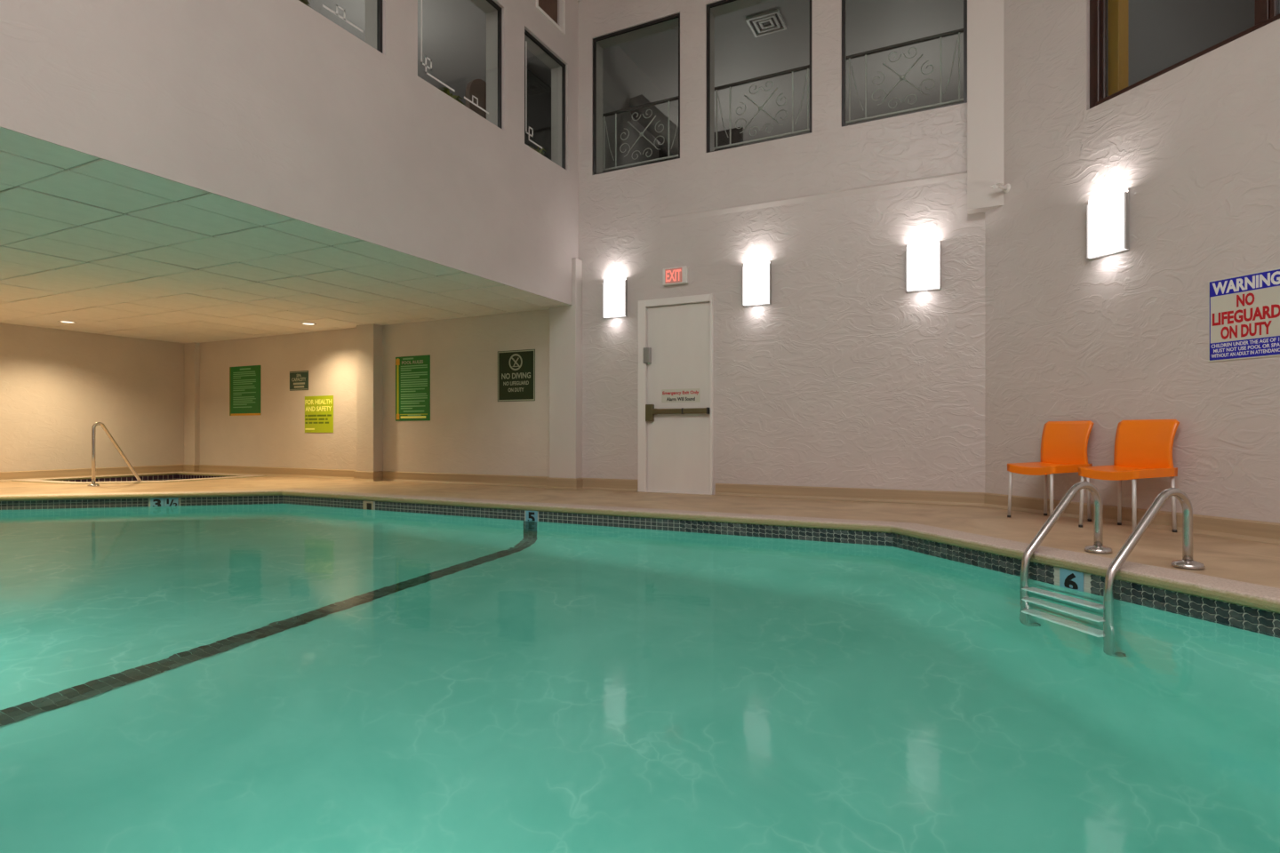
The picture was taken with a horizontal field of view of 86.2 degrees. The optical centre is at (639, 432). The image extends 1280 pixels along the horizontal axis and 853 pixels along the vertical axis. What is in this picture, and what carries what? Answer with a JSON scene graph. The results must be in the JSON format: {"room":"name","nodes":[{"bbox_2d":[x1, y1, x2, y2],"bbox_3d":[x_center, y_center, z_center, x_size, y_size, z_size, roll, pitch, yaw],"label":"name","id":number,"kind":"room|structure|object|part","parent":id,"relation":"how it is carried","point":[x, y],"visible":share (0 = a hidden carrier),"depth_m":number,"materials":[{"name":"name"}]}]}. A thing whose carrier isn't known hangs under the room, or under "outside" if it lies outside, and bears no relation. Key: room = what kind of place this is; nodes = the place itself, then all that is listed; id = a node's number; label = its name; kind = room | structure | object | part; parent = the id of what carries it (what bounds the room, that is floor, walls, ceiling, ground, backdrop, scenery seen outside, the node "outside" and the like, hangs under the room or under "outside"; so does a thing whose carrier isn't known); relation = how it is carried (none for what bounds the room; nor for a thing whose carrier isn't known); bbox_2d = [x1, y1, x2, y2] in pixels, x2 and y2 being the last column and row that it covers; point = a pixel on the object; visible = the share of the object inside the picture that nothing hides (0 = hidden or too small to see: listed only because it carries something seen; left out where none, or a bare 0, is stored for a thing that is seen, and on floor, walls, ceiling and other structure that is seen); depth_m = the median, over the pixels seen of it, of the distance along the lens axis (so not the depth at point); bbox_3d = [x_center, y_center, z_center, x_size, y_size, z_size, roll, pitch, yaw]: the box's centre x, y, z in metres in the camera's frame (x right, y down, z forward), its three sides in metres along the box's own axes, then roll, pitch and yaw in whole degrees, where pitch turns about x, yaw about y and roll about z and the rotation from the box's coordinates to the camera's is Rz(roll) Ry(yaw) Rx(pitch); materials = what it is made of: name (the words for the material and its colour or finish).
{"room":"indoor swimming pool","nodes":[
{"label":"indoor swimming pool","id":0,"kind":"room"},
{"bbox_2d":[0,322,183,471],"bbox_3d":[-10.431,-0.527,6.953,0.200,2.435,11.180,0,0,26],"label":"wall","id":1,"kind":"structure","parent":0,"point":[55,384],"depth_m":10.54,"materials":[{"name":"paint"}]},
{"bbox_2d":[0,464,637,491],"bbox_3d":[-6.401,0.620,5.008,8.750,0.139,11.080,0,0,26],"label":"baseboard","id":2,"kind":"structure","parent":1,"relation":"attached to","point":[548,483],"depth_m":9.73,"materials":[{"name":"beige tile"}]},
{"bbox_2d":[0,127,569,343],"bbox_3d":[-6.846,-1.603,5.174,8.005,0.125,11.180,0,0,26],"label":"ceiling","id":3,"kind":"structure","parent":0,"point":[103,246],"depth_m":6.46,"materials":[{"name":"grey"}]},
{"bbox_2d":[57,320,77,323],"bbox_3d":[-7.957,-1.538,9.498,0.210,0.011,0.210,0,0,26],"label":"recessed light","id":4,"kind":"object","parent":3,"relation":"in","point":[65,322],"visible":1,"depth_m":9.52,"materials":[{"name":"white paint"}]},
{"bbox_2d":[300,322,316,325],"bbox_3d":[-4.683,-1.538,9.660,0.210,0.011,0.210,0,0,26],"label":"recessed light","id":5,"kind":"object","parent":3,"relation":"in","point":[305,324],"visible":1,"depth_m":9.67,"materials":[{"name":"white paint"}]},
{"bbox_2d":[0,0,578,303],"bbox_3d":[-3.351,-4.034,3.438,0.240,4.952,11.180,0,0,26],"label":"wall","id":6,"kind":"structure","parent":0,"point":[276,105],"depth_m":5.11,"materials":[{"name":"paint"}]},
{"bbox_2d":[0,123,571,305],"bbox_3d":[-3.248,-1.549,3.388,0.012,0.016,11.180,0,0,26],"label":"trim","id":7,"kind":"structure","parent":6,"relation":"attached to","point":[2,125],"depth_m":4.49,"materials":[{"name":"paint"}]},
{"bbox_2d":[298,0,310,7],"bbox_3d":[-2.573,-3.219,5.082,0.151,0.177,0.316,0,0,26],"label":"potted plant","id":8,"kind":"object","parent":6,"relation":"on","point":[302,1],"visible":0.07,"depth_m":5.14,"materials":[{"name":"green plant"}]},
{"bbox_2d":[322,0,382,53],"bbox_3d":[-2.425,-3.770,5.145,0.030,1.280,1.220,0,0,26],"label":"window","id":9,"kind":"structure","parent":6,"relation":"in","point":[379,2],"depth_m":5.66,"materials":[{"name":"black"}]},
{"bbox_3d":[-2.425,-3.770,5.145,0.030,1.280,1.220,0,0,26],"label":"frame","id":10,"kind":"part","parent":9,"relation":"part of","materials":[{"name":"black"}]},
{"bbox_2d":[437,87,465,105],"bbox_3d":[-1.825,-3.218,6.600,0.133,0.175,0.386,0,0,26],"label":"potted plant","id":11,"kind":"object","parent":6,"relation":"on","point":[446,91],"visible":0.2,"depth_m":6.56,"materials":[{"name":"green plant"}]},
{"bbox_2d":[420,0,501,128],"bbox_3d":[-1.722,-3.770,6.561,0.030,1.280,1.223,0,0,26],"label":"window","id":12,"kind":"structure","parent":6,"relation":"in","point":[494,4],"depth_m":7.08,"materials":[{"name":"black"}]},
{"bbox_3d":[-1.722,-3.770,6.561,0.030,1.280,1.223,0,0,26],"label":"frame","id":13,"kind":"part","parent":12,"relation":"part of","materials":[{"name":"black"}]},
{"bbox_2d":[528,145,546,155],"bbox_3d":[-1.186,-3.221,7.875,0.139,0.182,0.396,0,0,26],"label":"potted plant","id":14,"kind":"object","parent":6,"relation":"on","point":[538,150],"visible":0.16,"depth_m":7.91,"materials":[{"name":"green plant"}]},
{"bbox_2d":[524,29,565,169],"bbox_3d":[-1.101,-3.770,7.813,0.030,1.280,0.875,0,0,26],"label":"window","id":15,"kind":"structure","parent":6,"relation":"in","point":[526,33],"depth_m":8.17,"materials":[{"name":"black metal"}]},
{"bbox_2d":[536,0,565,34],"bbox_3d":[-1.066,-5.365,7.870,0.112,1.290,0.590,0,0,26],"label":"window","id":16,"kind":"structure","parent":6,"relation":"in","point":[548,8],"depth_m":8.01,"materials":[{"name":"white paint"}]},
{"bbox_3d":[-1.151,-5.385,7.769,0.030,1.250,0.247,0,0,26],"label":"wood panel","id":17,"kind":"part","parent":16,"relation":"part of","materials":[{"name":"wood"}]},
{"bbox_3d":[-1.046,-5.385,8.002,0.030,1.250,0.247,0,0,26],"label":"wood panel","id":18,"kind":"part","parent":16,"relation":"part of","materials":[{"name":"wood"}]},
{"bbox_2d":[305,0,551,105],"bbox_3d":[-3.515,-4.260,7.830,3.960,2.300,7.900,0,0,26],"label":"wall","id":19,"kind":"structure","parent":0,"point":[454,31],"depth_m":9.36,"materials":[{"name":"paint"}]},
{"bbox_2d":[524,66,551,159],"bbox_3d":[-1.573,-4.260,10.438,0.100,2.280,1.300,0,0,26],"label":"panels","id":20,"kind":"object","parent":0,"point":[538,92],"visible":0.07,"depth_m":10.38,"materials":[{"name":"glass"}]},
{"bbox_2d":[200,0,984,495],"bbox_3d":[-2.125,-2.910,9.218,12.665,7.200,0.276,0,0,26],"label":"wall","id":21,"kind":"structure","parent":0,"point":[849,378],"depth_m":7.47,"materials":[{"name":"paint"}]},
{"bbox_2d":[184,343,199,464],"bbox_3d":[-7.739,-0.427,11.808,0.305,2.235,0.090,0,0,26],"label":"trim","id":22,"kind":"structure","parent":21,"relation":"attached to","point":[191,350],"depth_m":11.75,"materials":[{"name":"paint"}]},
{"bbox_2d":[229,365,260,415],"bbox_3d":[-6.488,-0.689,11.226,0.795,0.814,0.007,0,0,26],"label":"sign","id":23,"kind":"object","parent":21,"relation":"attached to","point":[244,381],"visible":1,"depth_m":11.22,"materials":[{"name":"green plastic"}]},
{"bbox_2d":[232,368,255,407],"bbox_3d":[-6.498,-0.736,11.228,0.580,0.644,0.001,0,0,26],"label":"print","id":24,"kind":"object","parent":23,"relation":"attached to","point":[244,379],"depth_m":11.23,"materials":[{"name":"green"}]},
{"bbox_2d":[289,370,308,391],"bbox_3d":[-5.308,-0.810,10.640,0.430,0.300,0.007,0,0,26],"label":"sign","id":25,"kind":"object","parent":21,"relation":"attached to","point":[299,380],"visible":1,"depth_m":10.64,"materials":[{"name":"green"}]},
{"bbox_2d":[293,382,304,388],"bbox_3d":[-5.304,-0.740,10.635,0.270,0.080,0.001,0,0,26],"label":"print","id":26,"kind":"object","parent":25,"relation":"attached to","point":[296,385],"depth_m":10.63,"materials":[{"name":"grey"}]},
{"bbox_2d":[304,395,333,432],"bbox_3d":[-4.906,-0.282,10.441,0.633,0.564,0.007,0,0,26],"label":"safety sign","id":27,"kind":"object","parent":21,"relation":"attached to","point":[319,409],"visible":1,"depth_m":10.43,"materials":[{"name":"yellow plastic"}]},
{"bbox_2d":[304,414,331,423],"bbox_3d":[-4.916,-0.207,10.443,0.580,0.138,0.001,0,0,26],"label":"print","id":28,"kind":"object","parent":27,"relation":"attached to","point":[309,419],"depth_m":10.44,"materials":[{"name":"yellow paper"}]},
{"bbox_2d":[356,323,383,471],"bbox_3d":[-3.896,-0.432,9.852,0.340,2.245,0.175,0,0,26],"label":"column","id":29,"kind":"structure","parent":21,"relation":"attached to","point":[369,337],"depth_m":9.78,"materials":[{"name":"paint"}]},
{"bbox_2d":[395,354,430,421],"bbox_3d":[-3.192,-0.623,9.589,0.645,0.909,0.008,0,0,26],"label":"sign","id":30,"kind":"object","parent":21,"relation":"attached to","point":[412,373],"visible":1,"depth_m":9.58,"materials":[{"name":"green plastic"}]},
{"bbox_2d":[400,416,425,418],"bbox_3d":[-3.179,-0.218,9.580,0.475,0.028,0.001,0,0,26],"label":"print","id":31,"kind":"object","parent":30,"relation":"attached to","point":[402,417],"depth_m":9.58,"materials":[{"name":"yellow"}]},
{"bbox_2d":[400,357,427,415],"bbox_3d":[-3.166,-0.646,9.574,0.500,0.814,0.001,0,0,26],"label":"print","id":32,"kind":"object","parent":30,"relation":"on","point":[413,370],"depth_m":9.57,"materials":[{"name":"green"}]},
{"bbox_2d":[497,349,535,401],"bbox_3d":[-1.594,-0.733,8.796,0.588,0.658,0.008,0,0,26],"label":"sign","id":33,"kind":"object","parent":21,"relation":"attached to","point":[516,368],"visible":1,"depth_m":8.79,"materials":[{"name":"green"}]},
{"bbox_2d":[549,257,582,478],"bbox_3d":[-0.914,-0.710,8.389,0.383,2.800,0.145,0,0,26],"label":"column","id":34,"kind":"structure","parent":21,"relation":"attached to","point":[565,322],"depth_m":8.32,"materials":[{"name":"grey paint"}]},
{"bbox_2d":[602,277,627,319],"bbox_3d":[-0.311,-1.603,8.112,0.316,0.470,0.105,0,0,26],"label":"wall sconce","id":35,"kind":"object","parent":21,"relation":"attached to","point":[615,289],"visible":1,"depth_m":8.06,"materials":[{"name":"white glass"}]},
{"bbox_2d":[592,13,679,175],"bbox_3d":[-0.048,-3.965,8.079,1.160,1.670,0.030,0,0,26],"label":"window","id":36,"kind":"structure","parent":21,"relation":"in","point":[677,15],"depth_m":8.20,"materials":[{"name":"black"}]},
{"bbox_2d":[662,265,687,286],"bbox_3d":[0.403,-1.785,7.783,0.300,0.190,0.059,0,0,26],"label":"exit sign","id":37,"kind":"object","parent":21,"relation":"attached to","point":[679,275],"visible":1,"depth_m":7.76,"materials":[{"name":"white paint"}]},
{"bbox_3d":[0.383,-1.785,7.766,0.210,0.164,0.008,0,0,26],"label":"lit panel","id":38,"kind":"part","parent":37,"relation":"part of","materials":[{"name":"red plastic"}]},
{"bbox_2d":[638,294,712,495],"bbox_3d":[0.413,-0.427,7.843,0.925,2.235,0.183,0,0,26],"label":"door","id":39,"kind":"structure","parent":21,"relation":"in","point":[676,334],"depth_m":7.83,"materials":[{"name":"white paint"}]},
{"bbox_2d":[742,260,771,306],"bbox_3d":[1.243,-1.606,7.340,0.316,0.470,0.105,0,0,26],"label":"wall sconce","id":40,"kind":"object","parent":21,"relation":"attached to","point":[756,276],"visible":1,"depth_m":7.29,"materials":[{"name":"white glass"}]},
{"bbox_2d":[706,0,812,152],"bbox_3d":[1.281,-3.965,7.419,1.178,1.670,0.030,0,0,26],"label":"window","id":41,"kind":"structure","parent":21,"relation":"in","point":[723,2],"depth_m":7.66,"materials":[{"name":"black"}]},
{"bbox_2d":[660,170,967,223],"bbox_3d":[1.667,-2.453,7.182,3.200,0.085,0.012,0,0,26],"label":"trim","id":42,"kind":"structure","parent":21,"relation":"attached to","point":[961,175],"depth_m":7.08,"materials":[{"name":"paint"}]},
{"bbox_2d":[841,0,967,127],"bbox_3d":[2.595,-3.965,6.767,1.160,1.670,0.030,0,0,26],"label":"window","id":43,"kind":"structure","parent":21,"relation":"in","point":[843,1],"depth_m":7.00,"materials":[{"name":"black"}]},
{"bbox_2d":[905,240,941,292],"bbox_3d":[2.733,-1.610,6.601,0.316,0.470,0.105,0,0,26],"label":"wall sconce","id":44,"kind":"object","parent":21,"relation":"attached to","point":[923,259],"visible":1,"depth_m":6.56,"materials":[{"name":"white glass"}]},
{"bbox_2d":[967,0,1003,214],"bbox_3d":[3.204,-4.290,6.342,0.300,4.440,0.150,0,0,26],"label":"column","id":45,"kind":"structure","parent":21,"relation":"attached to","point":[985,18],"depth_m":6.28,"materials":[{"name":"grey paint"}]},
{"bbox_2d":[0,476,1279,588],"bbox_3d":[-3.183,0.690,3.411,16.135,0.001,11.280,0,0,26],"label":"floor","id":46,"kind":"structure","parent":0,"point":[1244,561],"depth_m":6.10,"materials":[{"name":"beige tile"}]},
{"bbox_2d":[88,422,141,486],"bbox_3d":[-6.979,0.321,9.171,0.120,0.922,0.794,0,0,16],"label":"grab rail","id":47,"kind":"object","parent":46,"relation":"on","point":[93,428],"visible":0.92,"depth_m":8.90,"materials":[{"name":"silver metal"}]},
{"bbox_2d":[11,472,266,484],"bbox_3d":[-7.428,1.080,10.258,2.250,0.820,2.349,0,0,26],"label":"spa","id":48,"kind":"object","parent":46,"relation":"in","point":[174,476],"visible":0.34,"depth_m":10.68,"materials":[{"name":"paint"}]},
{"bbox_2d":[1007,420,1094,521],"bbox_3d":[3.274,0.297,5.455,0.458,0.785,0.423,0,0,-19],"label":"plastic chair","id":49,"kind":"object","parent":46,"relation":"on","point":[1064,444],"visible":0.94,"depth_m":5.47,"materials":[{"name":"orange plastic"}]},
{"bbox_3d":[3.015,0.476,5.568,0.038,0.404,0.024,0,0,26],"label":"leg","id":50,"kind":"part","parent":49,"relation":"part of","materials":[{"name":"silver metal"}]},
{"bbox_3d":[3.375,0.476,5.689,0.024,0.404,0.038,0,0,26],"label":"leg","id":51,"kind":"part","parent":49,"relation":"part of","materials":[{"name":"silver metal"}]},
{"bbox_3d":[3.256,0.287,5.449,0.402,0.092,0.422,0,0,-19],"label":"seat","id":52,"kind":"part","parent":49,"relation":"part of","materials":[{"name":"orange plastic"}]},
{"bbox_3d":[3.136,0.476,5.208,0.024,0.404,0.038,0,0,26],"label":"leg","id":53,"kind":"part","parent":49,"relation":"part of","materials":[{"name":"silver metal"}]},
{"bbox_3d":[3.443,0.101,5.511,0.101,0.392,0.420,0,0,-19],"label":"backrest","id":54,"kind":"part","parent":49,"relation":"part of","materials":[{"name":"orange plastic"}]},
{"bbox_3d":[3.497,0.476,5.329,0.038,0.404,0.024,0,0,26],"label":"leg","id":55,"kind":"part","parent":49,"relation":"part of","materials":[{"name":"silver metal"}]},
{"bbox_2d":[1078,419,1179,532],"bbox_3d":[3.482,0.297,4.872,0.458,0.785,0.423,0,0,-19],"label":"plastic chair","id":56,"kind":"object","parent":46,"relation":"on","point":[1143,448],"visible":0.94,"depth_m":4.88,"materials":[{"name":"orange plastic"}]},
{"bbox_3d":[3.223,0.476,4.985,0.038,0.404,0.024,0,0,26],"label":"leg","id":57,"kind":"part","parent":56,"relation":"part of","materials":[{"name":"silver metal"}]},
{"bbox_3d":[3.583,0.476,5.106,0.024,0.404,0.038,0,0,26],"label":"leg","id":58,"kind":"part","parent":56,"relation":"part of","materials":[{"name":"silver metal"}]},
{"bbox_3d":[3.463,0.287,4.865,0.402,0.092,0.422,0,0,-19],"label":"seat","id":59,"kind":"part","parent":56,"relation":"part of","materials":[{"name":"orange plastic"}]},
{"bbox_3d":[3.344,0.476,4.625,0.024,0.404,0.038,0,0,26],"label":"leg","id":60,"kind":"part","parent":56,"relation":"part of","materials":[{"name":"silver metal"}]},
{"bbox_3d":[3.650,0.101,4.928,0.101,0.392,0.420,0,0,-19],"label":"backrest","id":61,"kind":"part","parent":56,"relation":"part of","materials":[{"name":"orange plastic"}]},
{"bbox_3d":[3.704,0.476,4.746,0.038,0.404,0.024,0,0,26],"label":"leg","id":62,"kind":"part","parent":56,"relation":"part of","materials":[{"name":"silver metal"}]},
{"bbox_2d":[0,496,1279,636],"bbox_3d":[-2.497,1.588,4.361,12.851,1.797,4.892,0,0,26],"label":"pool tile border","id":63,"kind":"object","parent":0,"point":[1268,622],"visible":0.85,"depth_m":5.22,"materials":[{"name":"tile"}]},
{"bbox_2d":[150,497,178,506],"bbox_3d":[-5.288,0.789,7.599,0.274,0.132,0.007,0,0,-14],"label":"depth marker","id":64,"kind":"object","parent":63,"relation":"attached to","point":[156,501],"visible":0.74,"depth_m":7.60,"materials":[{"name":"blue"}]},
{"bbox_2d":[362,501,373,510],"bbox_3d":[-2.896,0.789,7.279,0.140,0.120,0.008,0,0,26],"label":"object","id":65,"kind":"object","parent":63,"relation":"attached to","point":[366,505],"visible":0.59,"depth_m":7.28,"materials":[{"name":"beige plastic"}]},
{"bbox_2d":[525,510,537,520],"bbox_3d":[-1.006,0.789,6.341,0.135,0.132,0.007,0,0,26],"label":"depth marker","id":66,"kind":"object","parent":63,"relation":"attached to","point":[530,516],"visible":0.74,"depth_m":6.34,"materials":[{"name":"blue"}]},
{"bbox_2d":[0,503,1279,852],"bbox_3d":[-2.497,2.053,4.360,12.890,2.474,4.930,0,0,26],"label":"water","id":67,"kind":"object","parent":63,"relation":"in","point":[246,678],"visible":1,"depth_m":2.12,"materials":[{"name":"teal liquid"}]},
{"bbox_2d":[0,489,1279,613],"bbox_3d":[-2.497,0.696,4.360,13.470,0.058,5.510,0,0,26],"label":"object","id":68,"kind":"structure","parent":63,"relation":"attached to","point":[1239,593],"depth_m":4.97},
{"bbox_2d":[1059,568,1083,590],"bbox_3d":[2.272,0.789,3.600,0.007,0.132,0.135,0,0,-19],"label":"depth marker","id":69,"kind":"object","parent":63,"relation":"attached to","point":[1068,578],"visible":0.78,"depth_m":3.60,"materials":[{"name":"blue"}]},
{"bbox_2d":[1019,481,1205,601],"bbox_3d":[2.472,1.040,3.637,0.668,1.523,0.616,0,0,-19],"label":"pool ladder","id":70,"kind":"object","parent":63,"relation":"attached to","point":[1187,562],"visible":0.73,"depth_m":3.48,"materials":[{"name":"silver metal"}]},
{"bbox_3d":[2.384,1.040,3.861,0.598,1.523,0.043,0,0,-19],"label":"rail","id":71,"kind":"part","parent":70,"relation":"part of","materials":[{"name":"silver metal"}]},
{"bbox_3d":[2.538,1.040,3.406,0.598,1.523,0.043,0,0,-19],"label":"rail","id":72,"kind":"part","parent":70,"relation":"part of","materials":[{"name":"silver metal"}]},
{"bbox_2d":[658,127,743,161],"bbox_3d":[0.931,-3.975,10.624,1.380,1.270,0.060,0,0,26],"label":"wall","id":73,"kind":"structure","parent":0,"point":[736,137],"depth_m":10.41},
{"bbox_2d":[602,0,963,172],"bbox_3d":[2.677,-4.420,10.566,4.600,2.180,5.850,0,0,26],"label":"wall","id":74,"kind":"structure","parent":0,"point":[647,66],"depth_m":10.03,"materials":[{"name":"paint"}]},
{"bbox_2d":[629,94,678,158],"bbox_3d":[0.553,-4.135,9.773,1.630,1.672,0.320,0,0,26],"label":"trim","id":75,"kind":"structure","parent":74,"relation":"attached to","point":[640,100],"depth_m":9.84,"materials":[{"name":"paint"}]},
{"bbox_2d":[745,8,786,37],"bbox_3d":[1.700,-5.495,9.182,0.440,0.029,0.440,0,0,26],"label":"air vent","id":76,"kind":"object","parent":74,"relation":"in","point":[770,22],"visible":1,"depth_m":9.17,"materials":[{"name":"white metal"}]},
{"bbox_2d":[602,28,963,171],"bbox_3d":[1.449,-3.845,8.092,4.500,0.754,0.053,0,0,26],"label":"railing","id":77,"kind":"object","parent":74,"relation":"attached to","point":[961,30],"visible":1,"depth_m":7.93,"materials":[{"name":"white metal"}]},
{"bbox_3d":[1.452,-4.206,8.099,4.500,0.032,0.036,0,0,26],"label":"rail","id":78,"kind":"part","parent":77,"relation":"part of","materials":[{"name":"black metal"}]},
{"bbox_3d":[1.452,-3.480,8.099,4.500,0.024,0.024,0,0,26],"label":"rail","id":79,"kind":"part","parent":77,"relation":"part of","materials":[{"name":"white metal"}]},
{"bbox_2d":[984,0,1279,523],"bbox_3d":[4.121,-2.910,4.174,0.250,7.200,5.300,0,0,-19],"label":"wall","id":80,"kind":"structure","parent":0,"point":[1106,341],"depth_m":5.09,"materials":[{"name":"paint"}]},
{"bbox_2d":[714,483,1279,544],"bbox_3d":[3.345,0.625,5.034,1.364,0.129,7.046,0,0,-34],"label":"baseboard","id":81,"kind":"structure","parent":80,"relation":"attached to","point":[1260,532],"depth_m":6.18,"materials":[{"name":"beige tile"}]},
{"bbox_2d":[990,182,1010,192],"bbox_3d":[3.245,-2.210,6.151,0.150,0.080,0.100,0,0,-19],"label":"sprinkler","id":82,"kind":"object","parent":80,"relation":"attached to","point":[1006,188],"visible":1,"depth_m":6.14,"materials":[{"name":"white paint"}]},
{"bbox_2d":[1086,187,1129,260],"bbox_3d":[3.571,-1.601,5.252,0.105,0.470,0.316,0,0,-19],"label":"wall sconce","id":83,"kind":"object","parent":80,"relation":"attached to","point":[1108,214],"visible":1,"depth_m":5.19,"materials":[{"name":"white glass"}]},
{"bbox_2d":[1089,0,1279,108],"bbox_3d":[4.052,-3.415,4.356,0.246,1.690,2.388,0,0,-19],"label":"window","id":84,"kind":"structure","parent":80,"relation":"in","point":[1108,19],"depth_m":5.37,"materials":[{"name":"brown wood"}]},
{"bbox_3d":[3.774,-3.415,5.395,0.110,1.670,0.090,0,0,-19],"label":"jamb post","id":85,"kind":"part","parent":84,"relation":"part of","materials":[{"name":"orange wood"}]},
{"bbox_2d":[1208,267,1279,362],"bbox_3d":[3.906,-0.750,4.408,0.008,0.548,0.435,0,0,-19],"label":"warning sign","id":86,"kind":"object","parent":80,"relation":"attached to","point":[1244,310],"visible":1,"depth_m":4.42,"materials":[{"name":"beige plastic"}]},
{"bbox_2d":[1128,0,1279,86],"bbox_3d":[5.761,-3.510,4.631,3.150,2.000,3.420,0,0,-19],"label":"wall","id":87,"kind":"structure","parent":0,"point":[1163,34],"depth_m":6.11,"materials":[{"name":"paint"}]},
{"bbox_3d":[-3.515,-3.040,7.830,3.960,0.140,7.900,0,0,26],"label":"floor","id":88,"kind":"structure","parent":0,"visible":0},
{"bbox_2d":[465,79,486,119],"bbox_3d":[-2.027,-3.590,8.017,0.500,0.960,0.520,0,0,26],"label":"armchair","id":89,"kind":"object","parent":88,"relation":"on","point":[476,87],"visible":0.09,"depth_m":7.81,"materials":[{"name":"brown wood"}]}
]}

